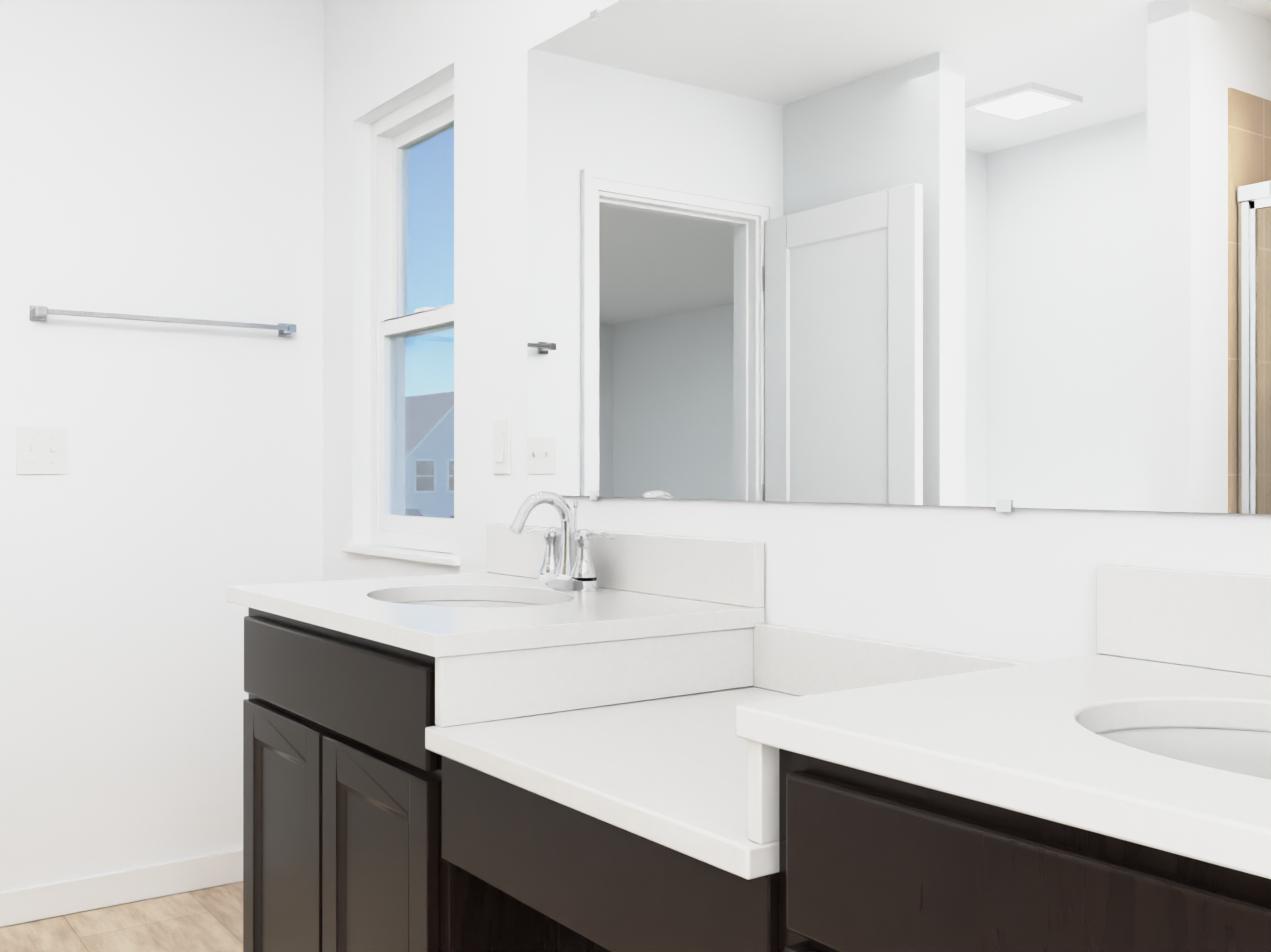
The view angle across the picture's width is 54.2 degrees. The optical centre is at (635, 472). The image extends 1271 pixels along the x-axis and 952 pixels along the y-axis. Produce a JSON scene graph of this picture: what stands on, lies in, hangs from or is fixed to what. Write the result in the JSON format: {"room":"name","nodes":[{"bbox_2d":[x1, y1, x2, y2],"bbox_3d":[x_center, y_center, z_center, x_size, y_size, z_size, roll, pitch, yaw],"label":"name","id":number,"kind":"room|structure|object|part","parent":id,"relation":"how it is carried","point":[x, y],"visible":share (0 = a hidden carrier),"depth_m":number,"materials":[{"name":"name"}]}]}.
{"room":"bathroom","nodes":[
{"label":"bathroom","id":0,"kind":"room"},
{"bbox_2d":[0,881,242,951],"bbox_3d":[-0.739,1.154,0.826,3.160,0.100,4.520,0,0,-36],"label":"floor","id":1,"kind":"structure","parent":0,"point":[208,919],"depth_m":3.01,"materials":[{"name":"beige tile"}]},
{"bbox_2d":[227,587,1270,951],"bbox_3d":[0.135,0.673,1.588,0.569,0.865,2.263,0,0,-36],"label":"bathroom vanity","id":2,"kind":"object","parent":1,"relation":"on","point":[567,737],"depth_m":1.50,"materials":[{"name":"white stone"}]},
{"bbox_3d":[-0.501,0.340,2.011,0.019,0.142,0.774,0,0,-36],"label":"cab drawer","id":3,"kind":"part","parent":2,"relation":"part of","materials":[{"name":"brown wood"}]},
{"bbox_3d":[-0.500,0.703,2.012,0.021,0.559,0.774,0,0,-36],"label":"cab door","id":4,"kind":"part","parent":2,"relation":"part of","materials":[{"name":"brown wood"}]},
{"bbox_2d":[227,571,764,642],"bbox_3d":[-0.285,0.231,2.166,0.577,0.030,0.880,0,0,-36],"label":"countertop","id":5,"kind":"structure","parent":2,"relation":"on","point":[353,600],"depth_m":1.97,"materials":[{"name":"white stone"}]},
{"bbox_2d":[503,491,618,590],"bbox_3d":[-0.165,0.125,2.270,0.149,0.182,0.290,0,0,-36],"label":"faucet","id":6,"kind":"object","parent":5,"relation":"on","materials":[{"name":"silver metal"}]},
{"bbox_2d":[423,727,750,886],"bbox_3d":[0.146,0.355,1.558,0.582,0.030,0.660,0,0,-36],"label":"countertop","id":7,"kind":"structure","parent":2,"relation":"on","point":[730,859],"depth_m":1.32,"materials":[{"name":"white stone"}]},
{"bbox_2d":[731,651,1270,846],"bbox_3d":[0.563,0.229,0.980,0.577,0.030,0.815,0,0,-36],"label":"countertop","id":8,"kind":"structure","parent":2,"relation":"on","point":[985,722],"depth_m":1.06,"materials":[{"name":"white stone"}]},
{"bbox_2d":[0,0,322,891],"bbox_3d":[-2.145,-0.114,2.675,3.020,2.440,0.120,0,0,-36],"label":"wall","id":9,"kind":"structure","parent":0,"point":[162,158],"depth_m":3.23,"materials":[{"name":"paint"}]},
{"bbox_2d":[16,427,67,473],"bbox_3d":[-1.468,-0.053,3.075,0.116,0.116,0.016,0,0,-36],"label":"light switch","id":10,"kind":"object","parent":9,"relation":"attached to","point":[41,450],"visible":1,"depth_m":3.08,"materials":[{"name":"white plastic"}]},
{"bbox_2d":[0,849,242,926],"bbox_3d":[-1.242,1.063,3.235,0.850,0.088,0.016,0,0,-36],"label":"baseboard","id":11,"kind":"structure","parent":9,"relation":"attached to","point":[59,898],"depth_m":3.15,"materials":[{"name":"paint"}]},
{"bbox_2d":[29,305,296,337],"bbox_3d":[-1.208,-0.393,3.230,0.663,0.038,0.066,0,0,-36],"label":"towel bar","id":12,"kind":"object","parent":9,"relation":"attached to","point":[38,313],"visible":1,"depth_m":3.18,"materials":[{"name":"silver metal"}]},
{"bbox_2d":[323,0,618,580],"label":"wall","id":13,"kind":"structure","parent":0,"point":[380,56],"depth_m":2.84,"materials":[{"name":"paint"}]},
{"bbox_2d":[342,78,459,565],"bbox_3d":[-0.541,-0.365,3.127,0.153,1.159,0.650,0,0,-36],"label":"window unit","id":14,"kind":"structure","parent":13,"relation":"attached to","point":[411,325],"depth_m":3.22,"materials":[{"name":"white plastic"}]},
{"bbox_2d":[493,420,510,473],"bbox_3d":[-0.289,-0.054,2.665,0.010,0.116,0.072,0,0,-36],"label":"light switch","id":15,"kind":"object","parent":13,"relation":"attached to","point":[501,446],"visible":1,"depth_m":2.65,"materials":[{"name":"white plastic"}]},
{"bbox_2d":[487,524,1270,674],"bbox_3d":[0.357,0.163,1.746,0.020,0.105,2.310,0,0,-36],"label":"backsplash","id":16,"kind":"structure","parent":0,"relation":"attached to","point":[1201,618],"depth_m":1.43,"materials":[{"name":"white stone"}]},
{"bbox_2d":[560,495,1270,662],"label":"wall","id":17,"kind":"structure","parent":0,"point":[1017,584],"depth_m":1.67,"materials":[{"name":"paint"}]},
{"bbox_2d":[527,0,1270,513],"bbox_3d":[0.445,-0.415,1.637,0.008,0.932,2.298,0,0,-36],"label":"mirror","id":18,"kind":"object","parent":17,"relation":"attached to","point":[1005,254],"visible":1,"depth_m":1.73,"materials":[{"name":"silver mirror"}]}
]}

